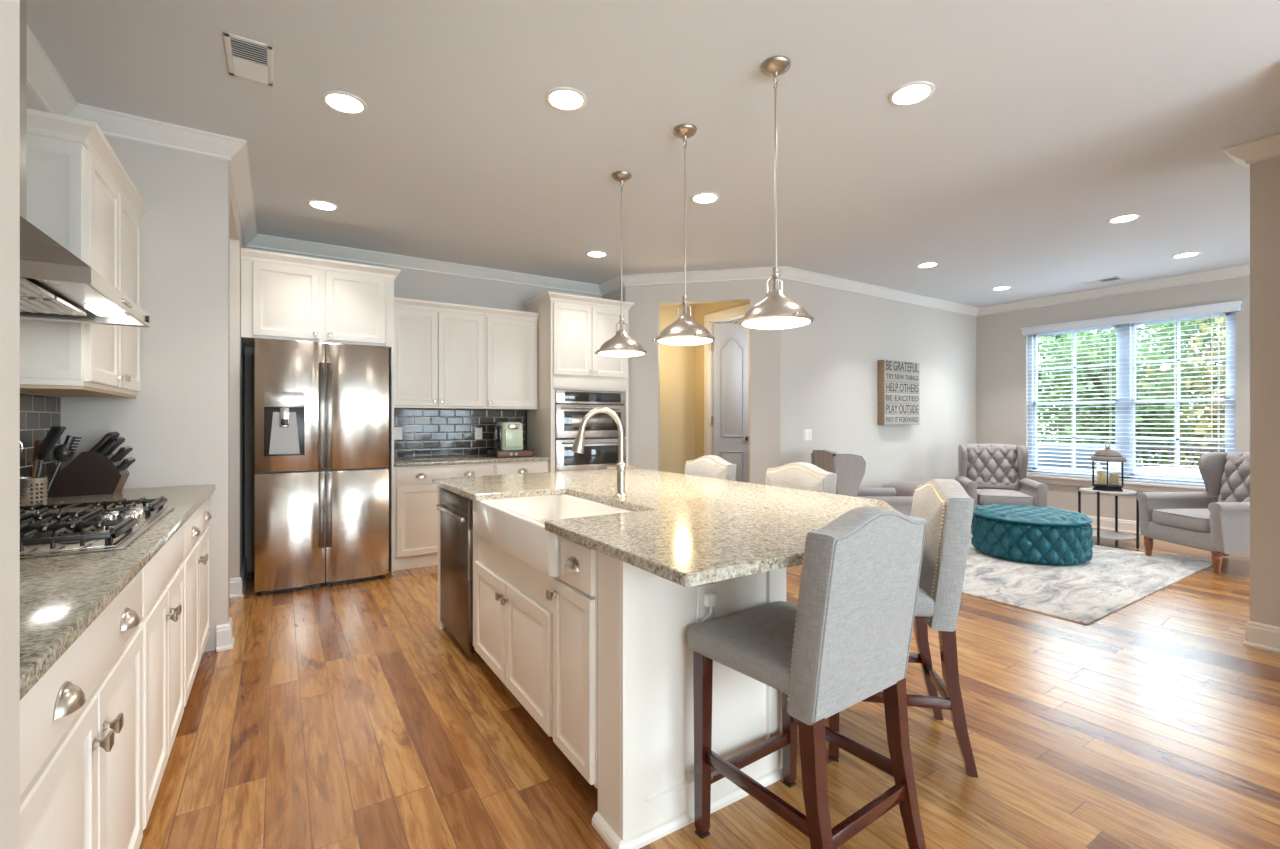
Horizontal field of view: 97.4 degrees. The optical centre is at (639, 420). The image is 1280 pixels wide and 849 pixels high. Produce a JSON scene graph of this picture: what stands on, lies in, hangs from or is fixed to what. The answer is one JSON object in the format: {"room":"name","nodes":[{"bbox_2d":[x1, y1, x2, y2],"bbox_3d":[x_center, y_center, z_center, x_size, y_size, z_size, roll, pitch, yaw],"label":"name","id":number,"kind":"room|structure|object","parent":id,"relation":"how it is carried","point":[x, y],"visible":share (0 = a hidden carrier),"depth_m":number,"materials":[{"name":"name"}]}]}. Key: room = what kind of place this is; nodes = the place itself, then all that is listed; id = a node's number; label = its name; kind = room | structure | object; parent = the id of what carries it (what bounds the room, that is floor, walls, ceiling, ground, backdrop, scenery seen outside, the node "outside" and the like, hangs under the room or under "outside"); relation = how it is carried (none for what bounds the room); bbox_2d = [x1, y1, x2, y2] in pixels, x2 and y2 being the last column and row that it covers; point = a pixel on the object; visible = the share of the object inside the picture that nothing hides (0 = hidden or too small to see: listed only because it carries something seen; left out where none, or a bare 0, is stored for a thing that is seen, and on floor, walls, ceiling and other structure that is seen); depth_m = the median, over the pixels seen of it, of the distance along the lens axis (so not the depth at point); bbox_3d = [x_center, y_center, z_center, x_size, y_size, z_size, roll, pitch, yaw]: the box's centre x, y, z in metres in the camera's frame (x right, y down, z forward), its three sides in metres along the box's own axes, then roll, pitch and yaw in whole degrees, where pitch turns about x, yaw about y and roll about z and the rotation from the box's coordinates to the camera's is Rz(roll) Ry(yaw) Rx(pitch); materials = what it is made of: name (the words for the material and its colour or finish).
{"room":"kitchen","nodes":[
{"label":"kitchen","id":0,"kind":"room"},
{"bbox_2d":[0,0,19,848],"bbox_3d":[0.052,-0.140,-1.256,0.770,2.770,4.030,0,0,-33],"label":"wall","id":1,"kind":"structure","parent":0,"point":[9,9],"depth_m":0.62,"materials":[{"name":"white paint"}]},
{"bbox_2d":[27,86,46,111],"bbox_3d":[-2.089,-0.140,1.475,0.120,2.770,2.880,0,0,-33],"label":"wall","id":2,"kind":"structure","parent":0,"point":[32,101],"depth_m":2.44,"materials":[{"name":"grey"}]},
{"bbox_2d":[20,392,60,495],"bbox_3d":[-2.034,0.107,1.511,0.010,0.469,2.871,0,0,-33],"label":"tile backsplash","id":3,"kind":"structure","parent":2,"relation":"attached to","point":[38,413],"depth_m":2.45,"materials":[{"name":"tile"}]},
{"bbox_2d":[20,108,147,397],"bbox_3d":[-2.402,-0.607,2.388,0.337,0.979,0.985,0,0,-33],"label":"upper cabinet","id":4,"kind":"object","parent":2,"relation":"attached to","point":[80,194],"visible":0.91,"depth_m":2.09,"materials":[{"name":"white wood"}]},
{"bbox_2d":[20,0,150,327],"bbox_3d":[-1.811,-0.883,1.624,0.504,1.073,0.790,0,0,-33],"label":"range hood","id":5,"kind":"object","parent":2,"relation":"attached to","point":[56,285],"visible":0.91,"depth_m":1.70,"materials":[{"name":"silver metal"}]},
{"bbox_2d":[61,136,239,651],"bbox_3d":[-3.336,-0.140,3.033,1.865,2.770,1.090,0,0,-33],"label":"wall","id":6,"kind":"structure","parent":0,"point":[177,428],"depth_m":2.97,"materials":[{"name":"grey paint"}]},
{"bbox_2d":[216,617,234,651],"bbox_3d":[-2.294,1.177,3.112,0.074,0.135,0.144,0,0,-33],"label":"baseboard","id":7,"kind":"structure","parent":6,"relation":"attached to","point":[225,640],"depth_m":3.06,"materials":[{"name":"white"}]},
{"bbox_2d":[27,25,1279,315],"bbox_3d":[2.306,-1.475,2.979,8.900,0.100,8.720,0,0,-33],"label":"trim","id":8,"kind":"structure","parent":6,"relation":"attached to","point":[43,79],"depth_m":4.93,"materials":[{"name":"white wood"}]},
{"bbox_2d":[230,225,244,577],"bbox_3d":[-3.857,-0.140,3.845,1.865,2.770,0.840,0,0,-33],"label":"wall","id":9,"kind":"structure","parent":0,"point":[237,347],"depth_m":3.99,"materials":[{"name":"grey"}]},
{"bbox_2d":[230,557,247,597],"bbox_3d":[-3.175,1.177,4.192,0.389,0.135,0.734,0,0,-33],"label":"baseboard","id":10,"kind":"structure","parent":9,"relation":"attached to","point":[237,585],"depth_m":3.99,"materials":[{"name":"white"}]},
{"bbox_2d":[245,247,740,572],"bbox_3d":[-0.590,-0.140,6.363,6.355,2.770,0.135,0,0,-33],"label":"wall","id":11,"kind":"structure","parent":0,"point":[409,284],"depth_m":5.81,"materials":[{"name":"grey paint"}]},
{"bbox_2d":[394,297,485,408],"bbox_3d":[-1.901,-0.594,5.219,0.838,0.954,0.373,0,0,-33],"label":"upper cabinet","id":12,"kind":"object","parent":11,"relation":"attached to","point":[439,347],"visible":0.92,"depth_m":5.09,"materials":[{"name":"white"}]},
{"bbox_2d":[394,408,525,457],"bbox_3d":[-1.780,0.114,5.527,1.376,0.460,0.014,0,0,-33],"label":"tile backsplash","id":13,"kind":"structure","parent":11,"relation":"attached to","point":[425,432],"depth_m":5.46,"materials":[{"name":"tile"}]},
{"bbox_2d":[394,427,401,439],"bbox_3d":[-2.245,0.115,5.215,0.075,0.118,0.008,0,0,-33],"label":"wall outlet","id":14,"kind":"object","parent":13,"relation":"attached to","point":[397,430],"visible":0.92,"depth_m":5.21,"materials":[{"name":"white plastic"}]},
{"bbox_2d":[485,307,538,409],"bbox_3d":[-1.323,-0.594,5.590,0.532,0.954,0.373,0,0,-33],"label":"upper cabinet","id":15,"kind":"object","parent":11,"relation":"attached to","point":[511,336],"visible":0.98,"depth_m":5.45,"materials":[{"name":"white"}]},
{"bbox_2d":[602,288,622,300],"bbox_3d":[-0.260,-0.140,6.233,0.120,2.770,0.470,0,0,-33],"label":"wall","id":16,"kind":"structure","parent":0,"point":[615,295],"depth_m":6.14,"materials":[{"name":"grey"}]},
{"bbox_2d":[27,0,1279,306],"bbox_3d":[1.821,-1.600,2.715,10.600,0.150,9.200,0,0,-33],"label":"ceiling","id":17,"kind":"structure","parent":0,"point":[1044,123],"depth_m":2.82,"materials":[{"name":"white paint"}]},
{"bbox_2d":[223,31,273,86],"bbox_3d":[-1.648,-1.520,2.376,0.165,0.010,0.320,0,0,-33],"label":"ceiling vent","id":18,"kind":"object","parent":17,"relation":"in","point":[248,59],"visible":1,"depth_m":2.36,"materials":[{"name":"white"}]},
{"bbox_2d":[307,200,338,210],"bbox_3d":[-2.239,-1.521,3.970,0.196,0.008,0.196,0,0,-33],"label":"recessed light","id":19,"kind":"object","parent":17,"relation":"in","point":[317,204],"visible":1,"depth_m":3.96,"materials":[{"name":"white"}]},
{"bbox_2d":[321,91,366,114],"bbox_3d":[-1.415,-1.521,2.693,0.196,0.008,0.196,0,0,-33],"label":"recessed light","id":20,"kind":"object","parent":17,"relation":"in","point":[343,102],"visible":1,"depth_m":2.68,"materials":[{"name":"white"}]},
{"bbox_2d":[545,87,586,110],"bbox_3d":[-0.350,-1.521,2.663,0.196,0.008,0.196,0,0,-33],"label":"recessed light","id":21,"kind":"object","parent":17,"relation":"in","point":[559,98],"visible":1,"depth_m":2.65,"materials":[{"name":"white"}]},
{"bbox_2d":[586,251,606,257],"bbox_3d":[-0.395,-1.521,5.130,0.196,0.008,0.196,0,0,-33],"label":"recessed light","id":22,"kind":"object","parent":17,"relation":"in","point":[597,254],"visible":1,"depth_m":5.12,"materials":[{"name":"white"}]},
{"bbox_2d":[595,171,646,356],"bbox_3d":[-0.104,-0.965,3.490,0.333,1.120,0.328,0,0,-33],"label":"pendant lamp","id":23,"kind":"object","parent":17,"relation":"hanging from","point":[621,344],"visible":1,"depth_m":3.43,"materials":[{"name":"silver metal"}]},
{"bbox_2d":[652,124,714,345],"bbox_3d":[0.245,-0.965,2.945,0.333,1.120,0.328,0,0,-33],"label":"pendant lamp","id":24,"kind":"object","parent":17,"relation":"hanging from","point":[684,331],"visible":1,"depth_m":2.90,"materials":[{"name":"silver metal"}]},
{"bbox_2d":[691,192,719,203],"bbox_3d":[0.445,-1.521,3.840,0.196,0.008,0.196,0,0,-33],"label":"recessed light","id":25,"kind":"object","parent":17,"relation":"in","point":[703,197],"visible":1,"depth_m":3.83,"materials":[{"name":"white"}]},
{"bbox_2d":[734,56,813,328],"bbox_3d":[0.591,-0.965,2.407,0.333,1.120,0.328,0,0,-33],"label":"pendant lamp","id":26,"kind":"object","parent":17,"relation":"hanging from","point":[775,311],"visible":1,"depth_m":2.37,"materials":[{"name":"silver metal"}]},
{"bbox_2d":[888,81,934,105],"bbox_3d":[1.265,-1.521,2.619,0.196,0.008,0.196,0,0,-33],"label":"recessed light","id":27,"kind":"object","parent":17,"relation":"in","point":[912,93],"visible":1,"depth_m":2.61,"materials":[{"name":"white"}]},
{"bbox_2d":[1080,276,1123,285],"bbox_3d":[5.014,-1.520,6.109,0.200,0.010,0.340,0,0,-33],"label":"ceiling vent","id":28,"kind":"object","parent":17,"relation":"in","point":[1115,278],"visible":1,"depth_m":6.09,"materials":[{"name":"white"}]},
{"bbox_2d":[1107,214,1140,223],"bbox_3d":[3.642,-1.521,4.229,0.196,0.008,0.196,0,0,-33],"label":"recessed light","id":29,"kind":"object","parent":17,"relation":"in","point":[1127,217],"visible":1,"depth_m":4.21,"materials":[{"name":"white"}]},
{"bbox_2d":[1171,252,1200,257],"bbox_3d":[5.009,-1.521,5.155,0.196,0.008,0.196,0,0,-33],"label":"recessed light","id":30,"kind":"object","parent":17,"relation":"in","point":[1187,254],"visible":1,"depth_m":5.15,"materials":[{"name":"white"}]},
{"bbox_2d":[623,279,783,484],"bbox_3d":[0.637,-0.140,5.850,1.669,2.770,0.120,0,0,12],"label":"wall","id":31,"kind":"structure","parent":0,"point":[766,345],"depth_m":5.80,"materials":[{"name":"grey paint"}]},
{"bbox_2d":[139,528,1279,848],"bbox_3d":[1.821,1.305,2.715,10.600,0.120,9.200,0,0,-33],"label":"floor","id":32,"kind":"structure","parent":0,"point":[338,715],"depth_m":2.20,"materials":[{"name":"brown wood"}]},
{"bbox_2d":[20,570,142,848],"bbox_3d":[-1.298,0.811,0.931,0.613,0.868,1.099,0,0,-33],"label":"base cabinet","id":33,"kind":"object","parent":32,"relation":"on","point":[81,723],"visible":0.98,"depth_m":1.10,"materials":[{"name":"white wood"}]},
{"bbox_2d":[20,484,214,699],"bbox_3d":[-1.781,0.359,1.673,0.608,0.032,2.871,0,0,-33],"label":"countertop","id":34,"kind":"structure","parent":33,"relation":"on","point":[61,596],"depth_m":1.21,"materials":[{"name":"stone"}]},
{"bbox_2d":[20,476,48,513],"bbox_3d":[-2.305,0.278,2.109,0.120,0.130,0.120,0,0,-33],"label":"utensil holder","id":35,"kind":"object","parent":34,"relation":"on","point":[33,490],"visible":0.4,"depth_m":2.09,"materials":[{"name":"silver metal"}]},
{"bbox_2d":[32,440,41,475],"bbox_3d":[-2.345,0.206,2.179,0.031,0.262,0.108,0,0,-33],"label":"wooden spoon","id":36,"kind":"object","parent":35,"relation":"in","point":[37,442],"visible":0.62,"depth_m":2.19,"materials":[{"name":"wood"}]},
{"bbox_2d":[36,426,65,477],"bbox_3d":[-2.252,0.178,2.148,0.104,0.315,0.092,0,0,-33],"label":"slotted turner","id":37,"kind":"object","parent":35,"relation":"in","point":[55,432],"visible":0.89,"depth_m":2.13,"materials":[{"name":"grey plastic"}]},
{"bbox_2d":[48,435,81,491],"bbox_3d":[-2.257,0.196,2.192,0.123,0.282,0.062,0,0,-33],"label":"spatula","id":38,"kind":"object","parent":35,"relation":"in","point":[65,452],"visible":0.99,"depth_m":2.18,"materials":[{"name":"grey plastic"}]},
{"bbox_2d":[50,432,135,496],"bbox_3d":[-2.580,0.198,2.663,0.267,0.291,0.170,0,0,-33],"label":"knife block","id":39,"kind":"object","parent":34,"relation":"on","point":[95,471],"visible":1,"depth_m":2.61,"materials":[{"name":"brown wood"}]},
{"bbox_2d":[20,496,174,558],"bbox_3d":[-1.816,0.315,1.722,0.505,0.056,0.860,0,0,-33],"label":"gas cooktop","id":40,"kind":"object","parent":34,"relation":"in","point":[47,534],"visible":0.91,"depth_m":1.65,"materials":[{"name":"silver metal"}]},
{"bbox_2d":[138,525,183,829],"bbox_3d":[-1.808,0.811,1.726,0.613,0.868,0.788,0,0,-33],"label":"base cabinet","id":41,"kind":"object","parent":32,"relation":"on","point":[162,623],"visible":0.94,"depth_m":1.78,"materials":[{"name":"white"}]},
{"bbox_2d":[181,497,211,706],"bbox_3d":[-2.281,0.811,2.463,0.613,0.868,0.958,0,0,-33],"label":"base cabinet","id":42,"kind":"object","parent":32,"relation":"on","point":[196,560],"visible":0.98,"depth_m":2.51,"materials":[{"name":"white"}]},
{"bbox_2d":[241,248,400,571],"bbox_3d":[-2.594,-0.001,4.605,1.077,2.491,0.648,0,0,-33],"label":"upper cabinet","id":43,"kind":"object","parent":32,"relation":"on","point":[284,296],"visible":0.95,"depth_m":4.36,"materials":[{"name":"white"}]},
{"bbox_2d":[255,338,388,592],"bbox_3d":[-2.542,0.330,4.498,0.875,1.830,0.784,0,0,-33],"label":"refrigerator","id":44,"kind":"object","parent":32,"relation":"on","point":[322,409],"visible":1,"depth_m":4.18,"materials":[{"name":"grey metal"}]},
{"bbox_2d":[394,463,493,570],"bbox_3d":[-1.830,0.812,5.113,0.843,0.866,0.638,0,0,-33],"label":"base cabinet","id":45,"kind":"object","parent":32,"relation":"on","point":[415,495],"visible":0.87,"depth_m":4.75,"materials":[{"name":"white"}]},
{"bbox_2d":[394,455,549,466],"bbox_3d":[-1.608,0.361,5.260,1.376,0.032,0.640,0,0,-33],"label":"countertop","id":46,"kind":"structure","parent":45,"relation":"on","point":[449,460],"depth_m":5.04,"materials":[{"name":"stone"}]},
{"bbox_2d":[495,418,522,450],"bbox_3d":[-1.267,0.123,5.439,0.223,0.312,0.288,0,0,-33],"label":"coffee maker","id":47,"kind":"object","parent":46,"relation":"on","point":[508,435],"visible":1,"depth_m":5.34,"materials":[{"name":"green plastic"}]},
{"bbox_2d":[487,449,533,457],"bbox_3d":[-1.254,0.312,5.449,0.360,0.064,0.315,0,0,-33],"label":"pod drawer","id":48,"kind":"object","parent":46,"relation":"on","point":[495,453],"visible":0.93,"depth_m":5.33,"materials":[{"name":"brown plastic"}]},
{"bbox_2d":[494,461,547,474],"bbox_3d":[-1.251,0.812,5.485,0.529,0.866,0.638,0,0,-33],"label":"drawer","id":49,"kind":"object","parent":45,"relation":"attached to","point":[503,468],"visible":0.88,"depth_m":5.22,"materials":[{"name":"white"}]},
{"bbox_2d":[522,291,633,471],"bbox_3d":[-0.645,0.011,5.845,0.958,2.468,0.688,0,0,-33],"label":"tall cabinet","id":50,"kind":"object","parent":32,"relation":"on","point":[571,328],"visible":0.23,"depth_m":5.53,"materials":[{"name":"white"}]},
{"bbox_2d":[555,390,625,471],"bbox_3d":[-0.621,0.102,5.808,0.774,0.805,0.656,0,0,-33],"label":"wall oven","id":51,"kind":"object","parent":50,"relation":"in","point":[600,451],"visible":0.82,"depth_m":5.54,"materials":[{"name":"silver metal"}]},
{"bbox_2d":[438,486,785,848],"bbox_3d":[-0.343,0.811,2.702,0.727,0.868,2.162,0,0,-33],"label":"kitchen island","id":52,"kind":"object","parent":32,"relation":"on","point":[645,789],"visible":0.45,"depth_m":1.71,"materials":[{"name":"white wood"}]},
{"bbox_2d":[436,487,580,653],"bbox_3d":[-0.778,0.787,3.277,0.668,0.805,0.585,0,0,-33],"label":"dishwasher","id":53,"kind":"object","parent":52,"relation":"in","point":[456,510],"visible":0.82,"depth_m":3.03,"materials":[{"name":"grey metal"}]},
{"bbox_2d":[475,536,554,737],"bbox_3d":[-0.304,0.850,2.568,0.696,0.590,0.930,0,0,-33],"label":"base cabinet","id":54,"kind":"object","parent":52,"relation":"on","point":[514,615],"visible":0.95,"depth_m":2.30,"materials":[{"name":"white"}]},
{"bbox_2d":[546,537,597,788],"bbox_3d":[0.034,0.762,2.042,0.696,0.765,0.310,0,0,-33],"label":"base cabinet","id":55,"kind":"object","parent":52,"relation":"attached to","point":[574,594],"visible":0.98,"depth_m":1.82,"materials":[{"name":"white"}]},
{"bbox_2d":[432,468,898,586],"bbox_3d":[0.032,0.357,2.695,1.434,0.029,2.500,0,0,-33],"label":"island countertop","id":56,"kind":"structure","parent":52,"relation":"on","point":[685,530],"depth_m":2.02,"materials":[{"name":"stone"}]},
{"bbox_2d":[473,494,634,577],"bbox_3d":[-0.367,0.459,2.454,0.465,0.172,0.945,0,0,-33],"label":"farmhouse sink","id":57,"kind":"object","parent":56,"relation":"in","point":[516,526],"visible":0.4,"depth_m":2.42,"materials":[{"name":"white ceramic"}]},
{"bbox_2d":[572,407,636,496],"bbox_3d":[-0.171,0.141,2.496,0.282,0.405,0.159,0,0,-33],"label":"faucet","id":58,"kind":"object","parent":56,"relation":"on","point":[578,446],"visible":1,"depth_m":2.54,"materials":[{"name":"silver metal"}]},
{"bbox_2d":[696,582,714,623],"bbox_3d":[0.211,0.580,1.790,0.075,0.118,0.008,0,0,-33],"label":"wall outlet","id":59,"kind":"object","parent":52,"relation":"attached to","point":[702,611],"visible":0.65,"depth_m":1.78,"materials":[{"name":"white plastic"}]},
{"bbox_2d":[701,592,715,621],"bbox_3d":[0.201,0.670,1.764,0.079,0.250,0.026,0,0,-33],"label":"charger","id":60,"kind":"object","parent":52,"relation":"attached to","point":[709,599],"visible":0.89,"depth_m":1.76,"materials":[{"name":"white"}]},
{"bbox_2d":[684,455,735,480],"bbox_3d":[0.275,0.735,3.552,0.543,1.020,0.455,0,0,-33],"label":"bar stool","id":61,"kind":"object","parent":32,"relation":"on","point":[711,466],"visible":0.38,"depth_m":3.58,"materials":[{"name":"fabric"}]},
{"bbox_2d":[765,462,836,493],"bbox_3d":[0.688,0.735,2.938,0.543,1.020,0.455,0,0,-33],"label":"bar stool","id":62,"kind":"object","parent":32,"relation":"on","point":[797,475],"visible":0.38,"depth_m":2.98,"materials":[{"name":"fabric"}]},
{"bbox_2d":[687,506,925,848],"bbox_3d":[0.473,0.735,1.643,0.455,1.020,0.543,0,0,-36],"label":"bar stool","id":63,"kind":"object","parent":32,"relation":"on","point":[846,641],"visible":1,"depth_m":1.48,"materials":[{"name":"fabric"}]},
{"bbox_2d":[828,479,977,777],"bbox_3d":[0.960,0.735,2.221,0.543,1.020,0.455,0,0,12],"label":"bar stool","id":64,"kind":"object","parent":32,"relation":"on","point":[946,507],"visible":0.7,"depth_m":1.99,"materials":[{"name":"fabric"}]},
{"bbox_2d":[962,530,1211,624],"bbox_3d":[3.281,1.239,5.055,2.685,0.012,2.140,0,0,-33],"label":"area rug","id":65,"kind":"object","parent":32,"relation":"on","point":[1114,579],"visible":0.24,"depth_m":4.34,"materials":[{"name":"carpet"}]},
{"bbox_2d":[811,450,912,515],"bbox_3d":[2.090,0.752,5.204,0.826,0.960,0.749,0,0,0],"label":"armchair","id":66,"kind":"object","parent":65,"relation":"on","point":[849,469],"visible":0.39,"depth_m":4.87,"materials":[{"name":"fabric"}]},
{"bbox_2d":[880,481,924,495],"bbox_3d":[2.926,0.941,6.057,0.861,0.582,0.851,0,0,-33],"label":"draped table","id":67,"kind":"object","parent":65,"relation":"on","point":[903,488],"visible":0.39,"depth_m":5.88,"materials":[{"name":"grey"}]},
{"bbox_2d":[955,444,1048,532],"bbox_3d":[4.056,0.752,6.375,0.749,0.960,0.826,0,0,20],"label":"armchair","id":68,"kind":"object","parent":65,"relation":"on","point":[989,474],"visible":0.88,"depth_m":6.55,"materials":[{"name":"fabric"}]},
{"bbox_2d":[976,489,1032,505],"bbox_3d":[4.014,0.845,6.262,0.500,0.151,0.560,0,0,20],"label":"seat cushion","id":69,"kind":"object","parent":68,"relation":"on","point":[984,496],"depth_m":6.06,"materials":[{"name":"fabric"}]},
{"bbox_2d":[971,504,1092,565],"bbox_3d":[3.589,1.026,5.182,0.919,0.414,0.919,0,0,-28],"label":"tufted ottoman","id":70,"kind":"object","parent":65,"relation":"on","point":[1043,535],"visible":0.99,"depth_m":4.85,"materials":[{"name":"fabric"}]},
{"bbox_2d":[973,504,1092,525],"bbox_3d":[3.589,0.853,5.182,0.910,0.069,0.910,0,0,-33],"label":"cushion","id":71,"kind":"object","parent":70,"relation":"on","point":[1005,514],"depth_m":4.98,"materials":[{"name":"fabric"}]},
{"bbox_2d":[1137,452,1249,573],"bbox_3d":[5.030,0.752,4.862,0.826,0.960,0.749,0,0,-1],"label":"armchair","id":72,"kind":"object","parent":65,"relation":"on","point":[1216,520],"visible":0.67,"depth_m":4.93,"materials":[{"name":"fabric"}]},
{"bbox_2d":[1152,509,1209,531],"bbox_3d":[4.910,0.845,4.859,0.560,0.151,0.500,0,0,-1],"label":"seat cushion","id":73,"kind":"object","parent":72,"relation":"on","point":[1183,520],"depth_m":4.83,"materials":[{"name":"fabric"}]},
{"bbox_2d":[1078,488,1138,547],"bbox_3d":[4.749,0.973,5.707,0.463,0.545,0.463,0,0,-1],"label":"side table","id":74,"kind":"object","parent":32,"relation":"on","point":[1099,534],"visible":0.7,"depth_m":5.58,"materials":[{"name":"black metal"}]},
{"bbox_2d":[1089,443,1126,491],"bbox_3d":[4.749,0.464,5.707,0.289,0.472,0.289,0,0,-33],"label":"candle lantern","id":75,"kind":"object","parent":74,"relation":"on","point":[1107,455],"visible":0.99,"depth_m":5.63,"materials":[{"name":"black metal"}]},
{"bbox_2d":[1097,471,1105,483],"bbox_3d":[4.692,0.573,5.712,0.074,0.133,0.074,0,0,-33],"label":"candle","id":76,"kind":"object","parent":75,"relation":"on","point":[1101,475],"visible":1,"depth_m":5.68,"materials":[{"name":"wax"}]},
{"bbox_2d":[1109,473,1118,484],"bbox_3d":[4.800,0.583,5.692,0.074,0.113,0.074,0,0,-33],"label":"candle","id":77,"kind":"object","parent":75,"relation":"on","point":[1113,477],"visible":1,"depth_m":5.66,"materials":[{"name":"wax"}]},
{"bbox_2d":[1092,530,1135,540],"bbox_3d":[4.749,1.159,5.707,0.444,0.022,0.444,0,0,-33],"label":"shelf","id":78,"kind":"object","parent":74,"relation":"attached to","point":[1108,535],"depth_m":5.59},
{"bbox_2d":[695,301,749,458],"bbox_3d":[1.145,-0.140,6.506,0.120,2.770,1.530,0,0,-33],"label":"wall","id":79,"kind":"structure","parent":0,"point":[702,309],"depth_m":7.00,"materials":[{"name":"beige"}]},
{"bbox_2d":[704,304,749,482],"bbox_3d":[1.079,-0.030,6.588,0.144,2.550,0.860,0,0,-33],"label":"trim","id":80,"kind":"structure","parent":79,"relation":"attached to","point":[736,312],"depth_m":6.84,"materials":[{"name":"white"}]},
{"bbox_2d":[711,323,747,482],"bbox_3d":[1.107,0.025,6.816,0.480,2.420,0.080,0,0,2],"label":"door","id":81,"kind":"structure","parent":79,"relation":"in","point":[729,420],"depth_m":6.81,"materials":[{"name":"grey"}]},
{"bbox_2d":[784,279,975,487],"bbox_3d":[3.034,-0.140,6.739,3.850,2.770,0.120,0,0,-33],"label":"wall","id":82,"kind":"structure","parent":0,"point":[831,361],"depth_m":6.42,"materials":[{"name":"grey paint"}]},
{"bbox_2d":[878,360,919,424],"bbox_3d":[3.055,-0.328,6.624,0.700,0.745,0.094,0,0,-33],"label":"wall sign","id":83,"kind":"object","parent":82,"relation":"attached to","point":[898,381],"visible":1,"depth_m":6.54,"materials":[{"name":"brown wood"}]},
{"bbox_2d":[976,276,1249,520],"bbox_3d":[6.546,-0.140,4.722,0.120,2.770,7.310,0,0,-33],"label":"wall","id":84,"kind":"structure","parent":0,"point":[1001,349],"depth_m":6.84,"materials":[{"name":"grey paint"}]},
{"bbox_2d":[1026,474,1205,491],"bbox_3d":[5.405,0.723,6.360,0.110,0.095,2.000,0,0,-33],"label":"trim","id":85,"kind":"structure","parent":84,"relation":"attached to","point":[1075,481],"depth_m":6.26,"materials":[{"name":"white"}]},
{"bbox_2d":[1028,311,1235,485],"bbox_3d":[5.481,-0.240,6.409,0.070,1.830,1.860,0,0,-33],"label":"window","id":86,"kind":"structure","parent":84,"relation":"in","point":[1032,405],"depth_m":6.34,"materials":[{"name":"white plastic"}]},
{"bbox_2d":[1020,301,1241,485],"bbox_3d":[5.405,-0.258,6.360,0.079,1.850,1.950,0,0,-33],"label":"window blind","id":87,"kind":"object","parent":86,"relation":"attached to","point":[1211,309],"visible":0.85,"depth_m":6.21,"materials":[{"name":"white"}]},
{"bbox_2d":[1250,156,1279,626],"bbox_3d":[4.491,-0.140,1.515,0.125,2.770,3.895,0,0,-33],"label":"wall","id":88,"kind":"structure","parent":0,"point":[1264,175],"depth_m":3.07,"materials":[{"name":"grey paint"}]},
{"bbox_2d":[1087,515,1279,652],"bbox_3d":[4.598,1.177,3.597,4.374,0.135,7.282,0,0,-33],"label":"baseboard","id":89,"kind":"structure","parent":88,"relation":"attached to","point":[1257,635],"depth_m":3.10,"materials":[{"name":"white"}]},
{"label":"outside","id":90,"kind":"structure","parent":0,"visible":0},
{"bbox_2d":[1040,441,1199,477],"bbox_3d":[28.733,1.795,18.456,51.700,0.100,60.000,0,0,-33],"label":"ground","id":91,"kind":"structure","parent":90,"point":[1040,441],"depth_m":22.54,"materials":[{"name":"green plant"}]},
{"bbox_2d":[1037,338,1059,441],"bbox_3d":[7.946,-0.523,13.439,3.542,4.559,3.724,0,0,-18],"label":"tree","id":92,"kind":"object","parent":91,"relation":"on","point":[1039,374],"visible":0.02,"depth_m":12.65,"materials":[{"name":"green plant"}]},
{"bbox_2d":[1037,324,1157,461],"bbox_3d":[10.515,-0.783,13.701,4.290,5.076,3.926,0,0,-8],"label":"tree","id":93,"kind":"object","parent":91,"relation":"on","point":[1046,354],"visible":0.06,"depth_m":13.63,"materials":[{"name":"green plant"}]},
{"bbox_2d":[1037,323,1207,475],"bbox_3d":[9.010,-0.403,11.108,3.671,4.319,3.562,0,0,13],"label":"tree","id":94,"kind":"object","parent":91,"relation":"on","point":[1091,429],"visible":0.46,"depth_m":10.58,"materials":[{"name":"green plant"}]},
{"bbox_2d":[1115,316,1225,476],"bbox_3d":[10.508,-0.609,9.217,4.123,4.730,3.504,0,0,-16],"label":"tree","id":95,"kind":"object","parent":91,"relation":"on","point":[1201,423],"visible":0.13,"depth_m":9.55,"materials":[{"name":"green plant"}]},
{"bbox_2d":[1136,319,1218,474],"bbox_3d":[14.472,-1.130,15.662,4.927,5.768,5.165,0,0,-8],"label":"tree","id":96,"kind":"object","parent":91,"relation":"on","point":[1157,366],"visible":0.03,"depth_m":15.18,"materials":[{"name":"green plant"}]},
{"bbox_2d":[1135,316,1225,476],"bbox_3d":[12.228,-1.099,11.918,3.766,5.707,4.577,0,0,-33],"label":"tree","id":97,"kind":"object","parent":91,"relation":"on","point":[1205,339],"visible":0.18,"depth_m":11.99,"materials":[{"name":"green plant"}]},
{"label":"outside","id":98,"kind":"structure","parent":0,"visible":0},
{"bbox_3d":[6.949,1.455,7.732,3.750,0.180,7.500,0,0,-33],"label":"floor","id":99,"kind":"structure","parent":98,"visible":0},
{"bbox_2d":[1037,443,1140,473],"bbox_3d":[6.415,0.850,8.423,0.834,1.010,1.584,0,0,-33],"label":"sofa","id":100,"kind":"object","parent":99,"relation":"on","point":[1067,446],"visible":0.06,"depth_m":8.12,"materials":[{"name":"white"}]},
{"bbox_2d":[1037,442,1224,477],"bbox_3d":[8.464,0.875,8.675,0.120,0.980,7.550,0,0,-33],"label":"deck railing","id":101,"kind":"object","parent":99,"relation":"on","point":[1136,445],"visible":0.08,"depth_m":8.85,"materials":[{"name":"wood"}]},
{"bbox_2d":[1135,466,1200,475],"bbox_3d":[7.201,1.005,7.478,0.800,0.720,0.900,0,0,-33],"label":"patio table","id":102,"kind":"object","parent":99,"relation":"on","point":[1154,467],"visible":0.21,"depth_m":7.44,"materials":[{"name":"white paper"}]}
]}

